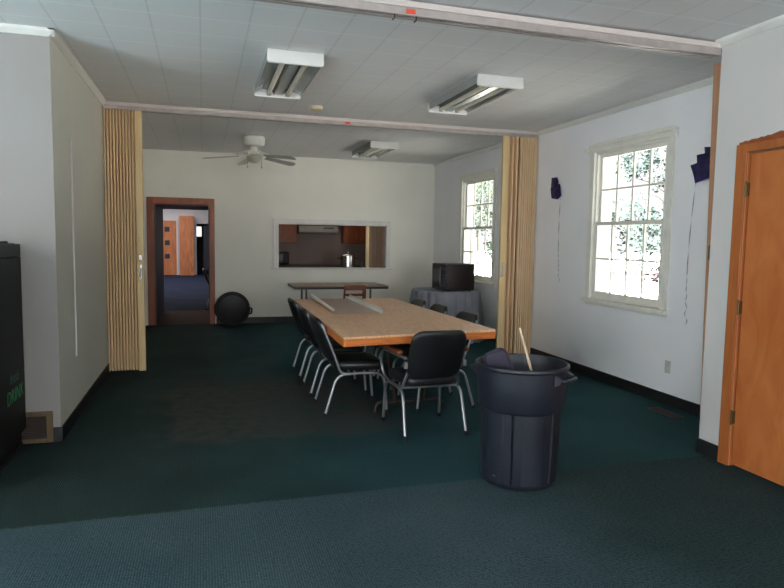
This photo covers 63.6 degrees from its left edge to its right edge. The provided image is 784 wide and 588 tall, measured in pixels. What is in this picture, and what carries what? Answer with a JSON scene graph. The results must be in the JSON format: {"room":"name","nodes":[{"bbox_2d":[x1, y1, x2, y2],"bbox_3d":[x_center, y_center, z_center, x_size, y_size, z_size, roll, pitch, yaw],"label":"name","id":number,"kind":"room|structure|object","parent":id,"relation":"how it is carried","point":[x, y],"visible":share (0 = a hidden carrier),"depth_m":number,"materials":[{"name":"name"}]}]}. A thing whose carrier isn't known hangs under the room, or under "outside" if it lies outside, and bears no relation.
{"room":"meeting room","nodes":[
{"label":"meeting room","id":0,"kind":"room"},
{"bbox_2d":[0,32,60,426],"bbox_3d":[-4.141,-0.360,3.943,3.721,2.840,0.200,-1,5,-17],"label":"wall","id":1,"kind":"structure","parent":0,"point":[27,202],"depth_m":4.31,"materials":[{"name":"grey paint"}]},
{"bbox_2d":[0,23,54,36],"bbox_3d":[-3.973,-1.740,3.744,3.555,0.050,0.034,-1,5,-17],"label":"trim","id":2,"kind":"structure","parent":1,"relation":"attached to","point":[4,27],"depth_m":4.20,"materials":[{"name":"white paint"}]},
{"bbox_2d":[21,411,53,443],"bbox_3d":[-2.566,0.936,4.404,0.370,0.220,0.020,-1,5,-17],"label":"air vent","id":3,"kind":"object","parent":1,"relation":"in","point":[39,425],"visible":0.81,"depth_m":4.43,"materials":[{"name":"beige wood"}]},
{"bbox_2d":[53,427,62,441],"bbox_3d":[-4.031,1.010,3.991,3.533,0.105,0.012,-1,5,-17],"label":"baseboard","id":4,"kind":"structure","parent":1,"relation":"attached to","point":[58,431],"depth_m":4.48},
{"bbox_2d":[50,38,108,425],"bbox_3d":[-3.321,-0.642,7.348,0.200,2.840,6.273,-1,5,-17],"label":"wall","id":5,"kind":"structure","parent":0,"point":[77,114],"depth_m":5.21,"materials":[{"name":"beige paint"}]},
{"bbox_2d":[70,139,77,355],"bbox_3d":[-2.499,-0.352,4.970,0.012,1.700,0.025,-1,5,-17],"label":"trim","id":6,"kind":"structure","parent":5,"relation":"attached to","point":[71,154],"depth_m":4.96,"materials":[{"name":"white paint"}]},
{"bbox_2d":[48,28,105,105],"bbox_3d":[-3.152,-2.022,7.147,0.034,0.050,6.111,-1,5,-17],"label":"trim","id":7,"kind":"structure","parent":5,"relation":"attached to","point":[57,40],"depth_m":5.01,"materials":[{"name":"white paint"}]},
{"bbox_2d":[61,363,109,439],"bbox_3d":[-3.212,0.728,7.399,0.012,0.105,6.077,-1,5,-17],"label":"baseboard","id":8,"kind":"structure","parent":5,"relation":"attached to","point":[71,420],"depth_m":5.29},
{"bbox_2d":[156,205,163,321],"bbox_3d":[-4.177,-0.729,11.312,0.065,2.300,1.897,-1,5,-17],"label":"wall","id":9,"kind":"structure","parent":0,"point":[159,211],"depth_m":11.20,"materials":[{"name":"brown wood"}]},
{"bbox_2d":[158,205,207,209],"bbox_3d":[-3.718,-1.717,11.358,0.860,0.325,1.897,-1,5,-17],"label":"ceiling","id":10,"kind":"structure","parent":0,"point":[161,206],"depth_m":11.37,"materials":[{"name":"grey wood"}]},
{"bbox_2d":[163,209,207,274],"bbox_3d":[-7.582,-2.140,23.809,8.100,2.840,0.150,-1,5,-17],"label":"wall","id":11,"kind":"structure","parent":0,"point":[200,216],"depth_m":23.70,"materials":[{"name":"white paint"}]},
{"bbox_2d":[163,219,178,274],"bbox_3d":[-8.449,-1.754,23.476,0.980,2.100,0.060,-1,5,-17],"label":"door","id":12,"kind":"structure","parent":11,"relation":"in","point":[170,228],"depth_m":23.52,"materials":[{"name":"orange wood"}]},
{"bbox_2d":[203,226,208,269],"bbox_3d":[-7.011,-1.744,23.919,0.230,1.650,0.025,-1,5,-17],"label":"door","id":13,"kind":"structure","parent":11,"relation":"in","point":[205,228],"depth_m":23.90,"materials":[{"name":"black"}]},
{"bbox_2d":[196,224,208,271],"bbox_3d":[-8.188,-2.326,25.838,8.100,2.840,0.200,-1,5,-17],"label":"wall","id":14,"kind":"structure","parent":0,"point":[200,254],"depth_m":25.89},
{"bbox_2d":[142,149,434,324],"bbox_3d":[-1.672,-0.929,10.969,5.032,2.840,0.150,-1,5,-17],"label":"wall","id":15,"kind":"structure","parent":0,"point":[247,201],"depth_m":10.86,"materials":[{"name":"beige paint"}]},
{"bbox_2d":[146,197,214,325],"bbox_3d":[-3.476,-0.535,10.455,1.053,2.085,0.172,-1,5,-17],"label":"door frame","id":16,"kind":"structure","parent":15,"relation":"in","point":[151,202],"depth_m":10.31,"materials":[{"name":"brown wood"}]},
{"bbox_2d":[216,316,294,323],"bbox_3d":[-1.112,0.435,11.177,3.841,0.105,0.012,-1,5,-17],"label":"baseboard","id":17,"kind":"structure","parent":15,"relation":"attached to","point":[284,319],"depth_m":10.87,"materials":[{"name":"black rubber"}]},
{"bbox_2d":[272,218,391,269],"bbox_3d":[-1.040,-0.869,11.127,2.141,0.873,0.220,-1,5,-17],"label":"trim","id":18,"kind":"structure","parent":15,"relation":"attached to","point":[276,221],"depth_m":11.04,"materials":[{"name":"white paint"}]},
{"bbox_2d":[365,226,383,266],"bbox_3d":[-0.306,-0.850,11.403,0.350,0.737,0.095,-1,5,-17],"label":"shutter","id":19,"kind":"object","parent":15,"relation":"attached to","point":[374,235],"visible":1,"depth_m":11.39,"materials":[{"name":"beige wood"}]},
{"bbox_3d":[-1.137,-0.415,11.476,1.920,0.145,0.418,-1,5,-17],"label":"ledge","id":20,"kind":"object","parent":15,"relation":"attached to","visible":0},
{"bbox_2d":[338,252,358,266],"bbox_3d":[-0.804,-0.630,11.541,0.386,0.284,0.284,-1,5,-17],"label":"steel pot","id":21,"kind":"object","parent":20,"relation":"on","point":[347,260],"visible":0.97,"depth_m":11.43,"materials":[{"name":"silver metal"}]},
{"bbox_2d":[279,226,383,264],"bbox_3d":[-1.575,-1.169,13.750,3.653,2.840,0.150,-1,5,-17],"label":"wall","id":22,"kind":"structure","parent":0,"point":[309,248],"depth_m":13.70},
{"bbox_2d":[279,224,296,242],"bbox_3d":[-2.467,-1.446,13.194,0.930,0.740,0.349,-1,5,-17],"label":"upper cabinet","id":23,"kind":"object","parent":22,"relation":"attached to","point":[287,232],"visible":0.11,"depth_m":13.15,"materials":[{"name":"brown wood"}]},
{"bbox_2d":[297,225,337,234],"bbox_3d":[-1.589,-1.352,13.386,0.820,0.172,0.496,-1,5,-17],"label":"range hood","id":24,"kind":"object","parent":22,"relation":"attached to","point":[332,230],"visible":0.99,"depth_m":13.18,"materials":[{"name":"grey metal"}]},
{"bbox_2d":[297,225,339,225],"bbox_3d":[-1.539,-1.637,13.454,0.960,0.375,0.349,-1,5,-17],"label":"upper cabinet","id":25,"kind":"object","parent":22,"relation":"attached to","point":[297,225],"visible":0.12,"depth_m":13.36,"materials":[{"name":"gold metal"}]},
{"bbox_2d":[341,226,365,243],"bbox_3d":[-0.742,-1.463,13.708,0.670,0.740,0.349,-1,5,-17],"label":"upper cabinet","id":26,"kind":"object","parent":22,"relation":"attached to","point":[349,234],"visible":0.52,"depth_m":13.56,"materials":[{"name":"brown wood"}]},
{"bbox_2d":[0,272,783,587],"bbox_3d":[-2.802,0.727,8.659,8.960,0.104,36.400,-1,5,-17],"label":"floor","id":27,"kind":"structure","parent":0,"point":[212,464],"depth_m":3.69,"materials":[{"name":"green carpet"}]},
{"bbox_2d":[0,241,25,471],"bbox_3d":[-2.741,0.389,3.824,0.702,1.415,0.895,-1,5,-17],"label":"vending machine","id":28,"kind":"object","parent":27,"relation":"on","point":[12,379],"visible":1,"depth_m":4.07,"materials":[{"name":"black paint"}]},
{"bbox_2d":[103,108,145,370],"bbox_3d":[-2.834,-0.547,6.733,0.371,2.750,0.219,-1,5,-17],"label":"partition","id":29,"kind":"structure","parent":27,"relation":"on","point":[123,154],"depth_m":6.68,"materials":[{"name":"beige plastic"}]},
{"bbox_2d":[179,216,194,274],"bbox_3d":[-7.634,-1.798,23.558,0.510,2.200,0.340,-1,5,-17],"label":"door","id":30,"kind":"structure","parent":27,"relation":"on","point":[186,223],"depth_m":23.40,"materials":[{"name":"orange wood"}]},
{"bbox_2d":[202,268,208,309],"bbox_3d":[-3.539,-0.112,12.909,0.626,0.815,0.525,-1,5,-17],"label":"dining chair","id":31,"kind":"object","parent":27,"relation":"on","point":[203,269],"visible":0.38,"depth_m":12.64,"materials":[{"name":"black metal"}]},
{"bbox_2d":[215,292,252,325],"bbox_3d":[-2.604,0.243,10.403,0.608,0.556,0.160,-1,5,-17],"label":"bin","id":32,"kind":"object","parent":27,"relation":"on","point":[231,308],"visible":1,"depth_m":10.42,"materials":[{"name":"black plastic"}]},
{"bbox_2d":[288,298,350,378],"bbox_3d":[-0.808,0.455,6.893,0.626,0.815,0.525,-1,5,-17],"label":"dining chair","id":33,"kind":"object","parent":27,"relation":"on","point":[293,305],"visible":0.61,"depth_m":6.66,"materials":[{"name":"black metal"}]},
{"bbox_2d":[297,305,367,395],"bbox_3d":[-0.593,0.522,6.158,0.626,0.815,0.525,0,5,-16],"label":"dining chair","id":34,"kind":"object","parent":27,"relation":"on","point":[304,315],"visible":0.59,"depth_m":5.97,"materials":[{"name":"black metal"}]},
{"bbox_2d":[288,282,387,298],"bbox_3d":[-0.903,0.197,10.413,1.514,0.718,0.805,-1,5,-17],"label":"folding table","id":35,"kind":"object","parent":27,"relation":"on","point":[336,285],"visible":0.76,"depth_m":10.20,"materials":[{"name":"grey laminate"}]},
{"bbox_2d":[309,314,388,417],"bbox_3d":[-0.391,0.585,5.479,0.626,0.815,0.525,-1,5,-17],"label":"dining chair","id":36,"kind":"object","parent":27,"relation":"on","point":[340,362],"visible":0.99,"depth_m":5.30,"materials":[{"name":"black leather"}]},
{"bbox_2d":[343,285,365,298],"bbox_3d":[-0.643,0.209,10.223,0.400,0.736,0.434,-1,5,-17],"label":"wooden chair","id":37,"kind":"object","parent":27,"relation":"on","point":[346,287],"visible":0.2,"depth_m":9.99,"materials":[{"name":"red wood"}]},
{"bbox_2d":[363,298,425,378],"bbox_3d":[0.029,0.464,6.945,0.626,0.815,0.525,-1,5,-17],"label":"dining chair","id":38,"kind":"object","parent":27,"relation":"on","point":[416,301],"visible":0.22,"depth_m":6.90,"materials":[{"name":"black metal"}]},
{"bbox_2d":[294,298,495,412],"bbox_3d":[-0.151,0.558,6.140,1.283,0.758,2.890,-1,5,-17],"label":"table","id":39,"kind":"object","parent":27,"relation":"on","point":[351,324],"visible":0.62,"depth_m":5.43,"materials":[{"name":"brown wood"}]},
{"bbox_2d":[311,294,382,312],"bbox_3d":[-0.522,0.092,6.673,0.492,0.059,1.520,-1,5,-17],"label":"plastic sheet","id":40,"kind":"object","parent":39,"relation":"on","point":[351,297],"visible":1,"depth_m":6.64,"materials":[{"name":"grey plastic"}]},
{"bbox_2d":[376,304,447,392],"bbox_3d":[0.210,0.519,6.354,0.626,0.815,0.525,-1,5,-17],"label":"dining chair","id":41,"kind":"object","parent":27,"relation":"on","point":[443,309],"visible":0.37,"depth_m":6.21,"materials":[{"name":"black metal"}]},
{"bbox_2d":[380,330,468,440],"bbox_3d":[0.261,0.645,4.903,0.599,0.815,0.626,-1,5,-19],"label":"armchair","id":42,"kind":"object","parent":27,"relation":"on","point":[435,358],"visible":0.98,"depth_m":4.68,"materials":[{"name":"black leather"}]},
{"bbox_2d":[397,311,478,412],"bbox_3d":[0.423,0.580,5.692,0.626,0.815,0.525,-1,5,-19],"label":"dining chair","id":43,"kind":"object","parent":27,"relation":"on","point":[471,317],"visible":0.33,"depth_m":5.56,"materials":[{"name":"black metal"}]},
{"bbox_2d":[496,136,537,353],"bbox_3d":[1.561,-0.590,8.052,0.483,2.750,0.202,-1,5,-17],"label":"wall","id":44,"kind":"structure","parent":27,"relation":"on","point":[519,156],"depth_m":7.98,"materials":[{"name":"beige plastic"}]},
{"bbox_2d":[470,353,577,490],"bbox_3d":[0.791,0.780,3.912,0.572,0.736,0.572,0,5,-6],"label":"trash can","id":45,"kind":"object","parent":27,"relation":"on","point":[521,408],"visible":0.95,"depth_m":3.71,"materials":[{"name":"black plastic"}]},
{"bbox_2d":[483,348,513,369],"bbox_3d":[0.664,0.478,3.810,0.236,0.321,0.093,-1,5,-17],"label":"cushion","id":46,"kind":"object","parent":45,"relation":"in","point":[498,357],"visible":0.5,"depth_m":3.77,"materials":[{"name":"fabric"}]},
{"bbox_2d":[518,328,532,370],"bbox_3d":[0.829,0.420,3.814,0.146,0.435,0.017,2,5,8],"label":"wooden stick","id":47,"kind":"object","parent":45,"relation":"in","point":[520,330],"visible":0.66,"depth_m":3.80,"materials":[{"name":"beige wood"}]},
{"bbox_2d":[646,407,684,418],"bbox_3d":[2.376,1.031,5.508,0.140,0.010,0.340,-1,5,-17],"label":"floor vent","id":48,"kind":"object","parent":27,"relation":"in","point":[658,410],"visible":1,"depth_m":5.49,"materials":[{"name":"brown metal"}]},
{"bbox_2d":[699,63,720,426],"bbox_3d":[2.440,-0.247,4.518,0.419,2.693,0.085,-2,6,-16],"label":"wall","id":49,"kind":"structure","parent":27,"relation":"on","point":[717,68],"depth_m":4.42,"materials":[{"name":"beige plastic"}]},
{"bbox_2d":[0,0,783,163],"bbox_3d":[-2.753,-2.225,8.403,9.360,0.150,36.800,-1,5,-17],"label":"ceiling","id":50,"kind":"structure","parent":0,"point":[210,54],"depth_m":4.91,"materials":[{"name":"tile"}]},
{"bbox_2d":[202,135,296,167],"bbox_3d":[-1.935,-1.945,8.695,1.291,0.429,1.302,-1,5,-17],"label":"ceiling fan","id":51,"kind":"object","parent":50,"relation":"hanging from","point":[253,141],"visible":1,"depth_m":8.60,"materials":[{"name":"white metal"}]},
{"bbox_2d":[254,48,323,99],"bbox_3d":[-0.879,-1.794,5.236,0.421,0.096,1.210,-1,5,-17],"label":"ceiling light","id":52,"kind":"object","parent":50,"relation":"attached to","point":[283,74],"visible":1,"depth_m":5.08,"materials":[{"name":"white metal"}]},
{"bbox_2d":[309,105,322,110],"bbox_3d":[-0.797,-1.940,6.625,0.144,0.046,0.144,-1,5,-17],"label":"smoke detector","id":53,"kind":"object","parent":50,"relation":"attached to","point":[311,107],"visible":1,"depth_m":6.58,"materials":[{"name":"plastic"}]},
{"bbox_2d":[103,101,537,137],"bbox_3d":[-0.581,-1.978,7.272,5.032,0.073,0.100,-1,5,-17],"label":"track","id":54,"kind":"object","parent":50,"relation":"attached to","point":[148,108],"visible":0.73,"depth_m":7.13,"materials":[{"name":"metal"}]},
{"bbox_2d":[351,141,398,158],"bbox_3d":[-0.270,-2.153,9.492,0.421,0.096,1.210,-1,5,-17],"label":"ceiling light","id":55,"kind":"object","parent":50,"relation":"attached to","point":[372,149],"visible":1,"depth_m":9.33,"materials":[{"name":"white metal"}]},
{"bbox_2d":[428,73,523,114],"bbox_3d":[0.735,-1.819,5.831,0.421,0.096,1.210,-1,5,-17],"label":"ceiling light","id":56,"kind":"object","parent":50,"relation":"attached to","point":[479,90],"visible":1,"depth_m":5.67,"materials":[{"name":"white metal"}]},
{"bbox_2d":[252,0,721,57],"bbox_3d":[-1.560,-1.617,3.174,7.852,0.116,0.100,0,5,-17],"label":"track","id":57,"kind":"object","parent":50,"relation":"attached to","point":[414,11],"visible":1,"depth_m":3.82,"materials":[{"name":"metal"}]},
{"bbox_2d":[433,84,712,404],"bbox_3d":[1.909,-0.623,8.119,0.200,2.840,7.687,-1,5,-17],"label":"wall","id":58,"kind":"structure","parent":0,"point":[635,347],"depth_m":6.75,"materials":[{"name":"white paint"}]},
{"bbox_2d":[459,167,497,287],"bbox_3d":[1.382,-1.008,9.771,0.260,1.725,1.370,-1,5,-17],"label":"window","id":59,"kind":"structure","parent":58,"relation":"in","point":[468,201],"depth_m":9.85,"materials":[{"name":"beige paint"}]},
{"bbox_2d":[551,177,560,280],"bbox_3d":[1.941,-0.771,7.567,0.040,1.251,0.295,-1,5,-17],"label":"wall decoration","id":60,"kind":"object","parent":58,"relation":"attached to","point":[555,187],"visible":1,"depth_m":7.51,"materials":[{"name":"blue metal"}]},
{"bbox_2d":[433,77,712,166],"bbox_3d":[1.820,-2.012,7.965,0.034,0.050,7.387,-1,5,-17],"label":"trim","id":61,"kind":"structure","parent":58,"relation":"attached to","point":[709,81],"depth_m":6.47,"materials":[{"name":"white paint"}]},
{"bbox_2d":[487,335,699,416],"bbox_3d":[1.785,0.740,8.207,0.012,0.105,7.387,-1,5,-17],"label":"baseboard","id":62,"kind":"structure","parent":58,"relation":"attached to","point":[692,408],"depth_m":6.23,"materials":[{"name":"black rubber"}]},
{"bbox_2d":[581,125,678,316],"bbox_3d":[2.404,-0.702,6.349,0.260,1.720,1.372,-1,5,-17],"label":"window","id":63,"kind":"structure","parent":58,"relation":"in","point":[601,224],"depth_m":6.41,"materials":[{"name":"beige paint"}]},
{"bbox_2d":[665,360,670,373],"bbox_3d":[2.513,0.665,5.767,0.008,0.116,0.072,-1,5,-17],"label":"wall outlet","id":64,"kind":"object","parent":58,"relation":"attached to","point":[667,363],"visible":1,"depth_m":5.76,"materials":[{"name":"grey plastic"}]},
{"bbox_2d":[684,147,710,323],"bbox_3d":[2.601,-0.472,5.331,0.059,1.524,0.318,-1,5,-17],"label":"wall decoration","id":65,"kind":"object","parent":58,"relation":"attached to","point":[701,169],"visible":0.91,"depth_m":5.30,"materials":[{"name":"blue metal"}]},
{"bbox_2d":[699,25,783,451],"bbox_3d":[4.447,0.262,-1.599,0.901,2.840,12.766,-1,5,-17],"label":"wall","id":66,"kind":"structure","parent":0,"point":[751,94],"depth_m":4.20,"materials":[{"name":"white paint"}]},
{"bbox_2d":[696,437,717,460],"bbox_3d":[2.191,1.077,4.401,0.012,0.105,0.193,-1,5,-17],"label":"baseboard","id":67,"kind":"structure","parent":66,"relation":"attached to","point":[703,447],"depth_m":4.39,"materials":[{"name":"black rubber"}]},
{"bbox_2d":[715,14,783,46],"bbox_3d":[3.989,-1.133,-1.743,0.034,0.050,12.596,-1,5,-17],"label":"trim","id":68,"kind":"structure","parent":66,"relation":"attached to","point":[778,21],"depth_m":3.98,"materials":[{"name":"white paint"}]},
{"bbox_2d":[717,130,783,485],"bbox_3d":[2.445,0.108,3.707,0.263,2.164,1.084,-1,5,-17],"label":"door","id":69,"kind":"structure","parent":66,"relation":"in","point":[754,421],"depth_m":4.01,"materials":[{"name":"orange wood"}]},
{"bbox_3d":[-1.235,0.415,12.556,3.313,0.103,2.600,-1,5,-17],"label":"floor","id":70,"kind":"structure","parent":0,"visible":0},
{"bbox_2d":[279,264,364,266],"bbox_3d":[-1.530,-0.171,13.450,3.250,0.895,0.618,-1,5,-17],"label":"countertop","id":71,"kind":"structure","parent":70,"relation":"on","point":[289,265],"depth_m":13.19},
{"bbox_2d":[279,252,288,263],"bbox_3d":[-2.404,-0.750,13.127,0.500,0.255,0.398,-1,5,-17],"label":"toaster oven","id":72,"kind":"object","parent":71,"relation":"on","point":[283,256],"visible":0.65,"depth_m":13.01,"materials":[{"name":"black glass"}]},
{"label":"outside","id":73,"kind":"structure","parent":0,"visible":0},
{"bbox_2d":[473,251,659,298],"bbox_3d":[35.199,-1.478,47.049,85.647,0.100,150.000,-1,5,-17],"label":"ground","id":74,"kind":"structure","parent":73,"point":[650,289],"depth_m":38.10,"materials":[{"name":"white"}]},
{"bbox_2d":[475,180,492,259],"bbox_3d":[6.191,-7.561,52.347,6.697,10.164,7.408,0,5,-12],"label":"tree","id":75,"kind":"object","parent":74,"relation":"on","point":[485,184],"visible":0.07,"depth_m":51.89,"materials":[{"name":"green plant"}]},
{"bbox_2d":[611,200,615,229],"bbox_3d":[10.556,-5.950,38.272,5.335,9.961,6.226,-1,5,-17],"label":"tree","id":76,"kind":"object","parent":74,"relation":"on","point":[612,215],"visible":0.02,"depth_m":36.82,"materials":[{"name":"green plant"}]},
{"bbox_2d":[612,146,666,266],"bbox_3d":[16.680,-6.516,38.096,7.399,10.889,5.558,1,5,0],"label":"tree","id":77,"kind":"object","parent":74,"relation":"on","point":[628,158],"visible":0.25,"depth_m":38.36,"materials":[{"name":"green plant"}]},
{"bbox_2d":[628,250,658,282],"bbox_3d":[13.856,-1.380,32.300,3.599,1.744,1.806,-1,5,-17],"label":"shrub","id":78,"kind":"object","parent":74,"relation":"on","point":[655,274],"visible":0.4,"depth_m":32.12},
{"bbox_3d":[0.771,0.310,9.227,0.860,0.752,0.860,-1,5,-17],"label":"side table","id":79,"kind":"object","parent":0,"visible":0},
{"bbox_2d":[409,287,483,343],"bbox_3d":[0.779,0.292,9.229,1.078,0.728,1.091,-1,5,-17],"label":"table skirt","id":80,"kind":"object","parent":79,"relation":"on","point":[458,301],"visible":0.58,"depth_m":8.81,"materials":[{"name":"grey fabric"}]},
{"bbox_2d":[432,263,474,290],"bbox_3d":[0.854,-0.244,9.001,0.478,0.380,0.460,-1,5,-21],"label":"microwave oven","id":81,"kind":"object","parent":80,"relation":"on","point":[445,276],"visible":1,"depth_m":8.81,"materials":[{"name":"black metal"}]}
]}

